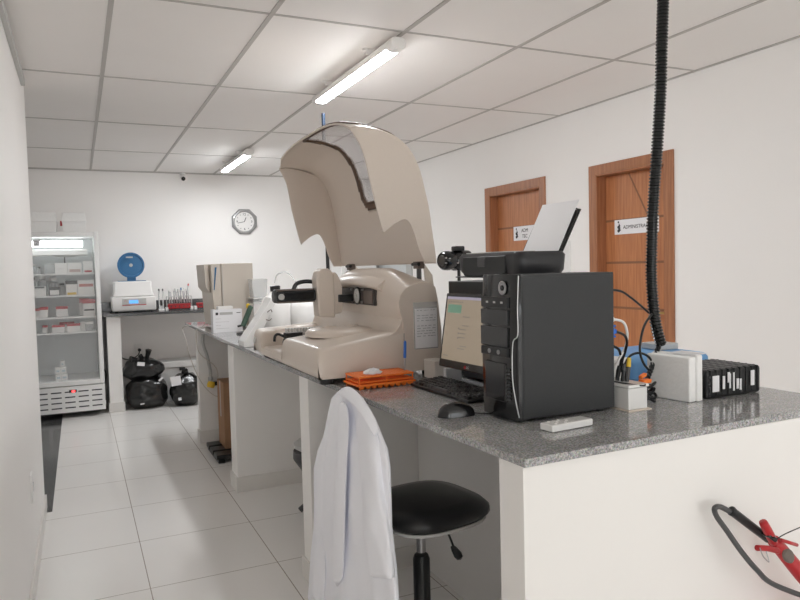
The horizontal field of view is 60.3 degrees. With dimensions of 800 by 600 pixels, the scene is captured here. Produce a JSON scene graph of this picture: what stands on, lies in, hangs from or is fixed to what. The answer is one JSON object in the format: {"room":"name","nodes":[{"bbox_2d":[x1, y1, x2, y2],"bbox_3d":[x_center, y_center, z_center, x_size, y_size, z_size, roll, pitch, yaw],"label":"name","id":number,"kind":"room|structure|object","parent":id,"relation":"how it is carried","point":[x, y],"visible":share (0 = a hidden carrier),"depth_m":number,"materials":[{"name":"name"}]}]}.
{"room":"laboratory","nodes":[
{"label":"laboratory","id":0,"kind":"room"},
{"bbox_2d":[0,17,44,599],"bbox_3d":[0.077,0.192,-0.896,0.140,2.601,11.300,-3,3,-25],"label":"wall","id":1,"kind":"structure","parent":0,"point":[21,453],"depth_m":2.93,"materials":[{"name":"paint"}]},
{"bbox_2d":[0,0,24,85],"bbox_3d":[-1.454,-1.190,2.436,0.022,0.040,3.320,-3,3,-25],"label":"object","id":2,"kind":"object","parent":1,"relation":"attached to","point":[3,14],"visible":1,"depth_m":3.20,"materials":[{"name":"grey plastic"}]},
{"bbox_2d":[29,494,46,599],"bbox_3d":[0.178,1.445,-0.803,0.012,0.085,11.300,-3,3,-25],"label":"baseboard","id":3,"kind":"structure","parent":1,"relation":"attached to","point":[34,582],"depth_m":3.44,"materials":[{"name":"tile"}]},
{"bbox_2d":[35,512,51,599],"bbox_3d":[0.206,1.539,-0.842,0.062,0.100,11.200,-3,3,-25],"label":"trim","id":4,"kind":"structure","parent":1,"relation":"attached to","point":[43,563],"depth_m":3.53,"materials":[{"name":"tile"}]},
{"bbox_2d":[41,414,62,512],"bbox_3d":[-3.570,1.322,5.653,1.395,0.098,3.773,-3,3,-25],"label":"trim","id":5,"kind":"structure","parent":1,"relation":"attached to","point":[51,425],"depth_m":5.73,"materials":[{"name":"stone"}]},
{"bbox_2d":[28,35,799,179],"bbox_3d":[0.423,-1.217,1.188,5.075,0.006,14.873,-3,3,-25],"label":"trim","id":6,"kind":"structure","parent":1,"relation":"attached to","point":[796,37],"depth_m":5.11,"materials":[{"name":"grey"}]},
{"bbox_2d":[28,169,366,402],"bbox_3d":[-2.676,-0.170,8.057,5.375,2.601,0.120,-3,3,-25],"label":"wall","id":7,"kind":"structure","parent":0,"point":[175,225],"depth_m":8.00,"materials":[{"name":"paint"}]},
{"bbox_2d":[122,343,142,359],"bbox_3d":[-3.041,0.590,7.798,0.240,0.172,0.088,-3,3,-25],"label":"outlet","id":8,"kind":"object","parent":7,"relation":"attached to","point":[138,347],"visible":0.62,"depth_m":7.85,"materials":[{"name":"white plastic"}]},
{"bbox_2d":[232,209,256,233],"bbox_3d":[-1.878,-0.946,8.316,0.299,0.299,0.036,-3,3,-25],"label":"wall clock","id":9,"kind":"object","parent":7,"relation":"attached to","point":[244,221],"visible":1,"depth_m":8.32,"materials":[{"name":"white plastic"}]},
{"bbox_2d":[43,401,464,599],"bbox_3d":[1.191,1.391,1.698,3.880,0.100,14.973,-3,3,-25],"label":"floor","id":10,"kind":"structure","parent":0,"point":[143,509],"depth_m":4.00,"materials":[{"name":"tile"}]},
{"bbox_2d":[31,232,105,415],"bbox_3d":[-3.481,0.227,7.214,0.710,1.840,0.616,-3,3,-25],"label":"fridge","id":11,"kind":"object","parent":10,"relation":"on","point":[84,390],"visible":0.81,"depth_m":7.32,"materials":[{"name":"white"}]},
{"bbox_2d":[34,286,45,295],"bbox_3d":[-3.637,-0.089,6.955,0.106,0.097,0.102,-3,3,-25],"label":"box","id":12,"kind":"object","parent":11,"relation":"on","point":[38,290],"visible":0.86,"depth_m":6.91,"materials":[{"name":"white cardboard"}]},
{"bbox_2d":[31,212,56,231],"bbox_3d":[-3.614,-0.779,6.974,0.253,0.200,0.229,-3,3,-25],"label":"foam box","id":13,"kind":"object","parent":11,"relation":"on","point":[40,221],"visible":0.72,"depth_m":6.88,"materials":[{"name":"plastic"}]},
{"bbox_2d":[40,307,47,317],"bbox_3d":[-3.611,0.125,6.986,0.074,0.106,0.106,-3,3,-25],"label":"box","id":14,"kind":"object","parent":11,"relation":"on","point":[43,310],"visible":1,"depth_m":6.94,"materials":[{"name":"white cardboard"}]},
{"bbox_2d":[49,287,59,295],"bbox_3d":[-3.517,-0.089,7.011,0.103,0.085,0.102,-3,3,-25],"label":"box","id":15,"kind":"object","parent":11,"relation":"on","point":[53,291],"visible":0.96,"depth_m":6.96,"materials":[{"name":"cardboard"}]},
{"bbox_2d":[52,324,64,332],"bbox_3d":[-3.491,0.293,7.038,0.118,0.073,0.106,-3,3,-25],"label":"box","id":16,"kind":"object","parent":11,"relation":"on","point":[55,328],"visible":1,"depth_m":6.99,"materials":[{"name":"white cardboard"}]},
{"bbox_2d":[55,268,67,273],"bbox_3d":[-3.463,-0.299,7.040,0.116,0.052,0.120,-3,3,-25],"label":"box","id":17,"kind":"object","parent":11,"relation":"on","point":[57,270],"visible":0.86,"depth_m":6.99,"materials":[{"name":"cardboard"}]},
{"bbox_2d":[55,263,67,267],"bbox_3d":[-3.462,-0.351,7.039,0.116,0.051,0.120,-3,3,-25],"label":"box","id":18,"kind":"object","parent":17,"relation":"on","point":[57,265],"visible":0.85,"depth_m":6.99,"materials":[{"name":"cardboard"}]},
{"bbox_2d":[56,306,67,316],"bbox_3d":[-3.481,0.117,7.091,0.111,0.104,0.106,-3,3,-25],"label":"box","id":19,"kind":"object","parent":11,"relation":"on","point":[61,311],"visible":1,"depth_m":7.05,"materials":[{"name":"cardboard"}]},
{"bbox_2d":[59,283,65,294],"bbox_3d":[-3.483,-0.111,7.093,0.064,0.120,0.064,-3,3,-25],"label":"jar","id":20,"kind":"object","parent":11,"relation":"on","point":[62,287],"visible":0.93,"depth_m":7.07,"materials":[{"name":"grey plastic"}]},
{"bbox_2d":[33,273,93,275],"bbox_3d":[-3.514,-0.269,7.191,0.575,0.016,0.485,-3,3,-25],"label":"shelf","id":21,"kind":"object","parent":11,"relation":"attached to","point":[34,274],"depth_m":7.08,"materials":[{"name":"white"}]},
{"bbox_2d":[34,294,94,297],"bbox_3d":[-3.508,-0.047,7.202,0.575,0.016,0.485,-3,3,-25],"label":"shelf","id":22,"kind":"object","parent":11,"relation":"attached to","point":[47,295],"depth_m":7.08,"materials":[{"name":"white"}]},
{"bbox_2d":[36,314,95,319],"bbox_3d":[-3.502,0.173,7.213,0.575,0.016,0.485,-3,3,-25],"label":"shelf","id":23,"kind":"object","parent":11,"relation":"attached to","point":[50,316],"depth_m":7.22,"materials":[{"name":"white"}]},
{"bbox_2d":[36,328,96,335],"bbox_3d":[-3.498,0.330,7.221,0.575,0.016,0.485,-3,3,-25],"label":"shelf","id":24,"kind":"object","parent":11,"relation":"attached to","point":[39,331],"depth_m":7.21,"materials":[{"name":"white"}]},
{"bbox_2d":[39,372,99,382],"bbox_3d":[-3.484,0.816,7.239,0.585,0.012,0.505,-3,3,-25],"label":"shelf","id":25,"kind":"object","parent":11,"relation":"attached to","point":[47,377],"depth_m":7.25,"materials":[{"name":"white"}]},
{"bbox_2d":[65,280,77,294],"bbox_3d":[-3.375,-0.126,7.077,0.108,0.146,0.106,-3,3,-25],"label":"box","id":26,"kind":"object","parent":11,"relation":"on","point":[71,286],"visible":1,"depth_m":7.03,"materials":[{"name":"cardboard"}]},
{"bbox_2d":[60,213,85,231],"bbox_3d":[-3.365,-0.791,7.091,0.243,0.200,0.229,-3,3,-25],"label":"foam box","id":27,"kind":"object","parent":11,"relation":"on","point":[71,222],"visible":0.82,"depth_m":7.00,"materials":[{"name":"plastic"}]},
{"bbox_2d":[67,323,79,331],"bbox_3d":[-3.364,0.284,7.097,0.124,0.079,0.106,-3,3,-25],"label":"box","id":28,"kind":"object","parent":11,"relation":"on","point":[73,327],"visible":1,"depth_m":7.05,"materials":[{"name":"cardboard"}]},
{"bbox_2d":[68,268,81,272],"bbox_3d":[-3.349,-0.304,7.093,0.122,0.052,0.122,-3,3,-25],"label":"box","id":29,"kind":"object","parent":11,"relation":"on","point":[70,270],"visible":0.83,"depth_m":7.04,"materials":[{"name":"white cardboard"}]},
{"bbox_2d":[68,263,81,267],"bbox_3d":[-3.348,-0.356,7.092,0.122,0.051,0.120,-3,3,-25],"label":"box","id":30,"kind":"object","parent":29,"relation":"on","point":[70,265],"visible":0.96,"depth_m":7.04,"materials":[{"name":"white cardboard"}]},
{"bbox_2d":[78,280,93,294],"bbox_3d":[-3.252,-0.132,7.133,0.150,0.146,0.102,-3,3,-25],"label":"box","id":31,"kind":"object","parent":11,"relation":"on","point":[84,286],"visible":1,"depth_m":7.09,"materials":[{"name":"white cardboard"}]},
{"bbox_2d":[83,261,92,272],"bbox_3d":[-3.239,-0.344,7.143,0.089,0.122,0.122,-3,3,-25],"label":"box","id":32,"kind":"object","parent":11,"relation":"on","point":[87,265],"visible":1,"depth_m":7.09,"materials":[{"name":"white cardboard"}]},
{"bbox_2d":[82,299,95,315],"bbox_3d":[-3.230,0.075,7.152,0.120,0.170,0.106,-3,3,-25],"label":"box","id":33,"kind":"object","parent":11,"relation":"on","point":[88,304],"visible":1,"depth_m":7.10,"materials":[{"name":"white cardboard"}]},
{"bbox_2d":[104,316,125,412],"bbox_3d":[-3.108,0.666,7.484,0.157,1.008,0.581,-3,3,-25],"label":"post","id":34,"kind":"object","parent":10,"relation":"on","point":[115,397],"visible":0.96,"depth_m":7.23,"materials":[{"name":"paint"}]},
{"bbox_2d":[126,375,167,408],"bbox_3d":[-2.750,0.982,7.491,0.435,0.359,0.429,-3,3,-25],"label":"bag","id":35,"kind":"object","parent":10,"relation":"on","point":[152,392],"visible":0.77,"depth_m":7.35,"materials":[{"name":"fabric"}]},
{"bbox_2d":[122,349,164,380],"bbox_3d":[-2.788,0.702,7.474,0.435,0.343,0.390,-3,3,-25],"label":"bag","id":36,"kind":"object","parent":35,"relation":"on","point":[141,367],"visible":0.96,"depth_m":7.35,"materials":[{"name":"fabric"}]},
{"bbox_2d":[155,356,196,401],"bbox_3d":[-2.452,0.902,7.932,0.660,0.460,0.342,-3,3,-25],"label":"cooler","id":37,"kind":"object","parent":10,"relation":"on","point":[173,366],"visible":0.33,"depth_m":7.74,"materials":[{"name":"grey plastic"}]},
{"bbox_2d":[169,368,197,405],"bbox_3d":[-2.355,0.946,7.574,0.362,0.402,0.366,-3,3,-25],"label":"bag","id":38,"kind":"object","parent":10,"relation":"on","point":[183,388],"visible":0.83,"depth_m":7.44,"materials":[{"name":"plastic"}]},
{"bbox_2d":[195,330,228,442],"bbox_3d":[-1.475,0.721,6.009,0.578,0.958,0.142,-3,3,-25],"label":"wall","id":39,"kind":"structure","parent":10,"relation":"on","point":[208,430],"depth_m":5.88,"materials":[{"name":"paint"}]},
{"bbox_2d":[201,334,216,387],"bbox_3d":[-1.581,0.525,5.797,0.170,0.491,0.068,-3,3,-25],"label":"power cable","id":40,"kind":"object","parent":39,"relation":"attached to","point":[211,383],"visible":0.88,"depth_m":5.77,"materials":[{"name":"grey plastic"}]},
{"bbox_2d":[206,441,231,463],"bbox_3d":[-1.248,1.187,5.510,0.510,0.064,0.485,-3,3,-25],"label":"pallet","id":41,"kind":"object","parent":10,"relation":"on","point":[216,448],"visible":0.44,"depth_m":5.33,"materials":[{"name":"plastic"}]},
{"bbox_2d":[217,378,230,448],"bbox_3d":[-1.272,0.892,5.546,0.336,0.518,0.260,-3,3,-25],"label":"cardboard box","id":42,"kind":"object","parent":41,"relation":"on","point":[222,383],"visible":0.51,"depth_m":5.38,"materials":[{"name":"brown cardboard"}]},
{"bbox_2d":[228,345,301,492],"bbox_3d":[-0.860,0.769,4.696,0.578,0.958,0.202,-3,3,-25],"label":"wall","id":43,"kind":"structure","parent":10,"relation":"on","point":[264,396],"depth_m":4.58,"materials":[{"name":"paint"}]},
{"bbox_2d":[293,438,302,511],"bbox_3d":[-0.499,1.042,4.113,0.270,0.438,0.270,-3,3,-25],"label":"stool","id":44,"kind":"object","parent":10,"relation":"on","point":[297,455],"visible":0.15,"depth_m":4.03,"materials":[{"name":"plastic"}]},
{"bbox_2d":[331,263,376,276],"bbox_3d":[-0.565,0.247,8.732,0.470,1.595,0.430,-3,3,-25],"label":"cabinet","id":45,"kind":"object","parent":10,"relation":"on","point":[339,270],"visible":0.06,"depth_m":8.54,"materials":[{"name":"white"}]},
{"bbox_2d":[299,376,418,582],"bbox_3d":[-0.190,0.819,3.291,0.556,0.958,0.157,-3,3,-25],"label":"wall","id":46,"kind":"structure","parent":10,"relation":"on","point":[400,436],"depth_m":3.23,"materials":[{"name":"paint"}]},
{"bbox_2d":[391,480,489,599],"bbox_3d":[0.069,1.006,2.434,0.524,0.654,0.501,-3,3,-25],"label":"stool","id":47,"kind":"object","parent":10,"relation":"on","point":[421,510],"visible":0.89,"depth_m":2.33,"materials":[{"name":"leather"}]},
{"bbox_2d":[417,425,501,599],"bbox_3d":[-0.233,0.781,4.109,0.060,0.958,4.615,-3,3,-25],"label":"wall","id":48,"kind":"structure","parent":10,"relation":"on","point":[477,576],"depth_m":2.94,"materials":[{"name":"paint"}]},
{"bbox_2d":[185,322,799,467],"bbox_3d":[-0.271,0.281,4.321,1.356,0.022,5.311,-3,3,-25],"label":"countertop","id":49,"kind":"structure","parent":48,"relation":"on","point":[523,444],"depth_m":2.05,"materials":[{"name":"stone"}]},
{"bbox_2d":[182,325,217,396],"bbox_3d":[-1.774,0.524,5.934,0.761,0.606,0.238,1,4,43],"label":"power cable","id":50,"kind":"object","parent":49,"relation":"hanging from","point":[188,325],"visible":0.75,"depth_m":5.76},
{"bbox_2d":[196,263,253,325],"bbox_3d":[-1.506,-0.042,5.893,0.383,0.535,0.552,-3,3,-25],"label":"instrument","id":51,"kind":"object","parent":49,"relation":"on","point":[223,284],"visible":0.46,"depth_m":5.66,"materials":[{"name":"plastic"}]},
{"bbox_2d":[196,323,217,378],"bbox_3d":[-1.656,0.515,5.862,0.180,0.616,0.665,-3,3,-25],"label":"power cable","id":52,"kind":"object","parent":51,"relation":"hanging from","point":[205,323],"visible":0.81,"depth_m":5.76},
{"bbox_2d":[210,308,242,332],"bbox_3d":[-1.353,0.159,5.371,0.223,0.175,0.101,-3,3,-25],"label":"carton","id":53,"kind":"object","parent":49,"relation":"on","point":[225,320],"visible":0.99,"depth_m":5.33,"materials":[{"name":"cardboard"}]},
{"bbox_2d":[236,303,252,333],"bbox_3d":[-1.161,0.141,5.163,0.100,0.223,0.147,1,4,38],"label":"dispenser","id":54,"kind":"object","parent":49,"relation":"on","point":[249,308],"visible":0.88,"depth_m":5.14,"materials":[{"name":"plastic"}]},
{"bbox_2d":[248,296,263,322],"bbox_3d":[-1.155,0.102,5.648,0.136,0.252,0.203,-3,3,-25],"label":"stand","id":55,"kind":"object","parent":49,"relation":"on","point":[256,305],"visible":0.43,"depth_m":5.55,"materials":[{"name":"white plastic"}]},
{"bbox_2d":[239,297,274,346],"bbox_3d":[-0.899,0.137,4.325,0.203,0.297,0.178,-3,3,-25],"label":"cover","id":56,"kind":"object","parent":49,"relation":"on","point":[259,320],"visible":0.98,"depth_m":4.28,"materials":[{"name":"white"}]},
{"bbox_2d":[261,271,297,327],"bbox_3d":[-0.789,0.045,4.471,0.190,0.461,0.330,-3,3,-25],"label":"wash bottle","id":57,"kind":"object","parent":49,"relation":"on","point":[280,314],"visible":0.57,"depth_m":4.46,"materials":[{"name":"white plastic"}]},
{"bbox_2d":[290,302,313,324],"bbox_3d":[-0.635,0.098,4.623,0.200,0.334,0.200,-3,3,-25],"label":"wash bottle","id":58,"kind":"object","parent":49,"relation":"on","point":[303,312],"visible":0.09,"depth_m":4.53,"materials":[{"name":"white plastic"}]},
{"bbox_2d":[321,113,329,269],"bbox_3d":[-0.469,-0.458,4.404,0.100,1.455,0.100,-3,3,-25],"label":"pole","id":59,"kind":"object","parent":49,"relation":"on","point":[322,114],"visible":0.2,"depth_m":4.37,"materials":[{"name":"plastic"}]},
{"bbox_2d":[254,121,441,384],"bbox_3d":[-0.334,-0.243,3.368,0.619,1.121,1.204,-3,3,-25],"label":"chemistry analyser","id":60,"kind":"object","parent":49,"relation":"on","point":[363,319],"visible":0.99,"depth_m":3.12,"materials":[{"name":"beige plastic"}]},
{"bbox_2d":[279,121,435,266],"bbox_3d":[-0.268,-0.486,3.365,0.378,0.639,1.158,-3,3,-25],"label":"hood","id":61,"kind":"object","parent":60,"relation":"attached to","point":[327,198],"depth_m":3.49,"materials":[{"name":"beige plastic"}]},
{"bbox_2d":[308,387,398,599],"bbox_3d":[-0.231,0.909,2.566,0.096,1.210,1.115,-3,3,-23],"label":"lab coat","id":62,"kind":"object","parent":49,"relation":"hanging from","point":[353,556],"visible":1,"depth_m":2.34,"materials":[{"name":"white fabric"}]},
{"bbox_2d":[344,368,415,389],"bbox_3d":[-0.082,0.315,2.759,0.250,0.051,0.150,-3,3,-26],"label":"tube rack","id":63,"kind":"object","parent":49,"relation":"on","point":[392,376],"visible":0.98,"depth_m":2.72,"materials":[{"name":"orange plastic"}]},
{"bbox_2d":[363,367,382,374],"bbox_3d":[-0.105,0.278,2.720,0.084,0.024,0.058,-3,3,-25],"label":"crumpled tissue","id":64,"kind":"object","parent":63,"relation":"on","point":[371,371],"visible":1,"depth_m":2.71,"materials":[{"name":"paper"}]},
{"bbox_2d":[403,341,406,375],"bbox_3d":[0.020,0.236,2.802,0.016,0.142,0.012,-3,3,-25],"label":"pen","id":65,"kind":"object","parent":63,"relation":"in","point":[405,342],"visible":0.88,"depth_m":2.80,"materials":[{"name":"blue plastic"}]},
{"bbox_2d":[424,358,447,377],"bbox_3d":[0.152,0.289,2.899,0.065,0.078,0.100,-3,3,-25],"label":"box","id":66,"kind":"object","parent":49,"relation":"on","point":[432,368],"visible":0.62,"depth_m":2.86,"materials":[{"name":"cardboard"}]},
{"bbox_2d":[411,376,483,403],"bbox_3d":[0.200,0.327,2.553,0.144,0.029,0.430,-3,3,-26],"label":"keyboard","id":67,"kind":"object","parent":49,"relation":"on","point":[466,392],"visible":0.94,"depth_m":2.51,"materials":[{"name":"black plastic"}]},
{"bbox_2d":[444,368,461,380],"bbox_3d":[0.214,0.303,2.801,0.073,0.055,0.020,-3,3,-25],"label":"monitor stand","id":68,"kind":"object","parent":49,"relation":"on","point":[452,373],"visible":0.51,"depth_m":2.79,"materials":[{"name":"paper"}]},
{"bbox_2d":[437,246,470,280],"bbox_3d":[0.269,0.025,3.287,0.176,0.562,0.141,-3,3,-25],"label":"video camera","id":69,"kind":"object","parent":49,"relation":"on","point":[446,260],"visible":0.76,"depth_m":3.24,"materials":[{"name":"grey plastic"}]},
{"bbox_2d":[439,293,482,374],"bbox_3d":[0.319,0.160,2.524,0.174,0.363,0.439,-3,3,-25],"label":"monitor","id":70,"kind":"object","parent":49,"relation":"on","point":[461,343],"visible":0.56,"depth_m":2.56,"materials":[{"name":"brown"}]},
{"bbox_2d":[438,402,492,417],"bbox_3d":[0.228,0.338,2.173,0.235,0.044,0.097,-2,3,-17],"label":"computer mouse","id":71,"kind":"object","parent":49,"relation":"on","point":[451,409],"visible":0.82,"depth_m":2.13,"materials":[{"name":"grey plastic"}]},
{"bbox_2d":[449,280,482,379],"bbox_3d":[0.425,0.128,2.706,0.155,0.404,0.670,-3,3,-25],"label":"case","id":72,"kind":"object","parent":49,"relation":"on","point":[467,286],"visible":0.07,"depth_m":2.83,"materials":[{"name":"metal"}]},
{"bbox_2d":[456,208,580,277],"bbox_3d":[0.434,-0.197,2.527,0.311,0.261,0.410,-3,3,-25],"label":"printer","id":73,"kind":"object","parent":72,"relation":"on","point":[473,265],"visible":0.7,"depth_m":2.36,"materials":[{"name":"black plastic"}]},
{"bbox_2d":[524,200,578,250],"bbox_3d":[0.547,-0.259,2.522,0.107,0.198,0.210,-3,3,-25],"label":"paper sheets","id":74,"kind":"object","parent":73,"relation":"on","point":[553,220],"visible":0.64,"depth_m":2.52,"materials":[{"name":"paper"}]},
{"bbox_2d":[481,272,613,421],"bbox_3d":[0.462,0.135,2.173,0.385,0.440,0.195,-3,3,-25],"label":"computer tower","id":75,"kind":"object","parent":49,"relation":"on","point":[547,339],"visible":1,"depth_m":2.08,"materials":[{"name":"black metal"}]},
{"bbox_2d":[614,325,627,369],"bbox_3d":[0.722,0.164,2.261,0.046,0.173,0.166,1,3,35],"label":"plug","id":76,"kind":"object","parent":75,"relation":"attached to","point":[615,330],"visible":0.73,"depth_m":2.26,"materials":[{"name":"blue plastic"}]},
{"bbox_2d":[614,318,628,367],"bbox_3d":[0.707,0.136,2.251,0.049,0.191,0.126,1,3,36],"label":"plug","id":77,"kind":"object","parent":75,"relation":"attached to","point":[615,319],"visible":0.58,"depth_m":2.28,"materials":[{"name":"white plastic"}]},
{"bbox_2d":[613,289,649,313],"bbox_3d":[0.762,0.005,2.293,0.280,0.100,0.020,-4,4,-41],"label":"cable","id":78,"kind":"object","parent":75,"relation":"attached to","point":[616,290],"visible":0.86,"depth_m":2.30,"materials":[{"name":"black plastic"}]},
{"bbox_2d":[540,416,592,432],"bbox_3d":[0.476,0.353,1.964,0.156,0.022,0.052,-3,3,-30],"label":"remote control","id":79,"kind":"object","parent":49,"relation":"on","point":[557,425],"visible":1,"depth_m":1.94,"materials":[{"name":"white"}]},
{"bbox_2d":[614,356,626,377],"bbox_3d":[0.758,0.270,2.464,0.116,0.126,0.116,-3,3,-25],"label":"beaker","id":80,"kind":"object","parent":49,"relation":"on","point":[615,357],"visible":0.09,"depth_m":2.41,"materials":[{"name":"white plastic"}]},
{"bbox_2d":[612,377,651,412],"bbox_3d":[0.716,0.301,2.238,0.096,0.089,0.187,-3,3,-25],"label":"junction box","id":81,"kind":"object","parent":49,"relation":"on","point":[631,396],"visible":0.59,"depth_m":2.17,"materials":[{"name":"white"}]},
{"bbox_2d":[615,365,620,380],"bbox_3d":[0.710,0.238,2.241,0.023,0.050,0.016,-3,3,-25],"label":"plug","id":82,"kind":"object","parent":81,"relation":"on","point":[618,370],"visible":1,"depth_m":2.24,"materials":[{"name":"black plastic"}]},
{"bbox_2d":[620,364,625,380],"bbox_3d":[0.723,0.234,2.225,0.023,0.058,0.016,-3,3,-25],"label":"plug","id":83,"kind":"object","parent":81,"relation":"on","point":[623,371],"visible":1,"depth_m":2.22,"materials":[{"name":"black plastic"}]},
{"bbox_2d":[625,358,630,381],"bbox_3d":[0.736,0.224,2.220,0.023,0.077,0.016,-3,3,-25],"label":"plug","id":84,"kind":"object","parent":81,"relation":"on","point":[628,364],"visible":1,"depth_m":2.21,"materials":[{"name":"grey plastic"}]},
{"bbox_2d":[639,343,660,402],"bbox_3d":[0.847,0.241,2.312,0.052,0.192,0.286,0,3,35],"label":"cable bundle","id":85,"kind":"object","parent":49,"relation":"on","point":[648,374],"visible":0.66,"depth_m":2.27,"materials":[{"name":"black plastic"}]},
{"bbox_2d":[624,352,651,363],"bbox_3d":[0.831,0.209,2.367,0.130,0.065,0.021,-2,3,-16],"label":"cable","id":86,"kind":"object","parent":85,"relation":"attached to","point":[634,353],"visible":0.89,"depth_m":2.35,"materials":[{"name":"black plastic"}]},
{"bbox_2d":[639,313,652,369],"bbox_3d":[0.850,0.146,2.361,0.085,0.198,0.031,-3,3,-34],"label":"cable","id":87,"kind":"object","parent":85,"relation":"attached to","point":[651,314],"visible":1,"depth_m":2.35,"materials":[{"name":"black plastic"}]},
{"bbox_2d":[614,345,707,380],"bbox_3d":[0.943,0.260,2.705,0.394,0.113,0.344,-3,3,-25],"label":"case","id":88,"kind":"object","parent":49,"relation":"on","point":[637,368],"visible":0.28,"depth_m":2.55,"materials":[{"name":"plastic"}]},
{"bbox_2d":[642,341,677,349],"bbox_3d":[1.051,0.184,2.786,0.100,0.024,0.100,-3,3,-25],"label":"pad","id":89,"kind":"object","parent":88,"relation":"on","point":[647,345],"visible":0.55,"depth_m":2.75,"materials":[{"name":"plastic"}]},
{"bbox_2d":[647,350,707,402],"bbox_3d":[0.945,0.255,2.352,0.098,0.157,0.178,-3,3,-32],"label":"foam box","id":90,"kind":"object","parent":49,"relation":"on","point":[677,375],"visible":0.86,"depth_m":2.30,"materials":[{"name":"plastic"}]},
{"bbox_2d":[669,350,707,354],"bbox_3d":[0.975,0.178,2.327,0.068,0.002,0.100,-3,3,-32],"label":"lid","id":91,"kind":"object","parent":90,"relation":"on","point":[681,352],"depth_m":2.32,"materials":[{"name":"plastic"}]},
{"bbox_2d":[702,359,759,398],"bbox_3d":[1.102,0.276,2.442,0.265,0.098,0.211,-3,3,-25],"label":"case","id":92,"kind":"object","parent":49,"relation":"on","point":[720,378],"visible":0.66,"depth_m":2.35,"materials":[{"name":"black plastic"}]},
{"bbox_2d":[499,417,799,599],"bbox_3d":[0.865,0.854,2.018,1.273,0.958,0.107,-3,3,-25],"label":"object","id":93,"kind":"structure","parent":10,"relation":"on","point":[638,523],"depth_m":1.87,"materials":[{"name":"paint"}]},
{"bbox_2d":[711,504,799,597],"bbox_3d":[1.095,0.944,1.925,0.435,0.775,0.151,-2,3,-20],"label":"fire extinguisher","id":94,"kind":"object","parent":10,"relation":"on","point":[777,545],"visible":1,"depth_m":1.91,"materials":[{"name":"red metal"}]},
{"bbox_3d":[-1.664,0.597,8.164,0.130,1.008,0.570,-3,3,-25],"label":"post","id":95,"kind":"object","parent":10,"relation":"on","visible":0},
{"bbox_2d":[101,296,258,316],"bbox_3d":[-2.402,0.064,7.778,1.785,0.130,0.632,-3,3,-25],"label":"countertop","id":96,"kind":"structure","parent":95,"relation":"on","point":[106,311],"depth_m":7.52,"materials":[{"name":"stone"}]},
{"bbox_2d":[110,252,155,312],"bbox_3d":[-2.929,-0.198,7.524,0.444,0.646,0.403,-3,3,-25],"label":"centrifuge","id":97,"kind":"object","parent":96,"relation":"on","point":[132,294],"visible":1,"depth_m":7.41,"materials":[{"name":"white plastic"}]},
{"bbox_2d":[165,295,192,310],"bbox_3d":[-2.444,0.032,7.617,0.291,0.153,0.072,-3,3,-25],"label":"tube rack","id":98,"kind":"object","parent":96,"relation":"on","point":[176,305],"visible":0.99,"depth_m":7.59,"materials":[{"name":"red plastic"}]},
{"bbox_2d":[4,0,799,178],"bbox_3d":[0.445,-1.274,1.252,5.375,0.100,14.973,-3,3,-25],"label":"ceiling","id":99,"kind":"structure","parent":0,"point":[159,40],"depth_m":3.91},
{"bbox_2d":[220,149,253,172],"bbox_3d":[-1.667,-1.403,6.935,0.118,0.082,1.260,-3,3,-25],"label":"ceiling lamp","id":100,"kind":"object","parent":99,"relation":"attached to","point":[242,155],"visible":1,"depth_m":6.75,"materials":[{"name":"white"}]},
{"bbox_2d":[222,155,249,171],"bbox_3d":[-1.658,-1.369,6.941,0.073,0.011,1.120,-3,3,-25],"label":"diffuser","id":101,"kind":"object","parent":100,"relation":"attached to","point":[237,160],"depth_m":6.88,"materials":[{"name":"white"}]},
{"bbox_2d":[312,37,405,105],"bbox_3d":[-0.282,-1.294,3.942,0.118,0.082,1.260,-3,3,-25],"label":"ceiling lamp","id":102,"kind":"object","parent":99,"relation":"attached to","point":[394,45],"visible":1,"depth_m":3.75,"materials":[{"name":"white"}]},
{"bbox_2d":[316,50,396,102],"bbox_3d":[-0.273,-1.260,3.947,0.073,0.011,1.120,-3,3,-25],"label":"diffuser","id":103,"kind":"object","parent":102,"relation":"attached to","point":[379,57],"depth_m":3.85,"materials":[{"name":"white"}]},
{"bbox_2d":[22,0,765,178],"bbox_3d":[0.504,-1.200,0.754,5.296,0.006,15.730,-3,3,-25],"label":"grid","id":104,"kind":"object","parent":99,"relation":"attached to","point":[277,6],"depth_m":3.95,"materials":[{"name":"grey"}]},
{"bbox_2d":[645,0,668,345],"bbox_3d":[0.898,-0.563,2.388,0.119,1.455,0.041,-3,3,-25],"label":"conduit","id":105,"kind":"object","parent":99,"relation":"hanging from","point":[662,14],"visible":1,"depth_m":2.37,"materials":[{"name":"black plastic"}]},
{"bbox_2d":[367,38,799,392],"bbox_3d":[2.821,-0.035,2.354,0.150,2.601,14.873,-3,3,-25],"label":"wall","id":106,"kind":"structure","parent":0,"point":[732,127],"depth_m":4.16,"materials":[{"name":"paint"}]},
{"bbox_2d":[376,264,412,275],"bbox_3d":[-0.028,-0.030,8.437,0.168,2.150,1.140,-3,3,-25],"label":"door","id":107,"kind":"structure","parent":106,"relation":"in","point":[406,268],"depth_m":8.18,"materials":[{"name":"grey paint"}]},
{"bbox_2d":[484,176,545,251],"bbox_3d":[1.078,0.053,6.080,0.162,2.155,0.910,-3,3,-25],"label":"door","id":108,"kind":"structure","parent":106,"relation":"in","point":[512,210],"depth_m":6.14,"materials":[{"name":"brown wood"}]},
{"bbox_2d":[561,241,570,272],"bbox_3d":[1.299,-0.303,5.397,0.012,0.320,0.110,-3,3,-25],"label":"wall plate","id":109,"kind":"object","parent":106,"relation":"attached to","point":[567,264],"visible":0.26,"depth_m":5.36,"materials":[{"name":"white"}]},
{"bbox_2d":[588,149,674,346],"bbox_3d":[1.665,0.098,4.827,0.162,2.155,0.800,-3,3,-25],"label":"door","id":110,"kind":"structure","parent":106,"relation":"in","point":[618,190],"depth_m":4.85,"materials":[{"name":"brown wood"}]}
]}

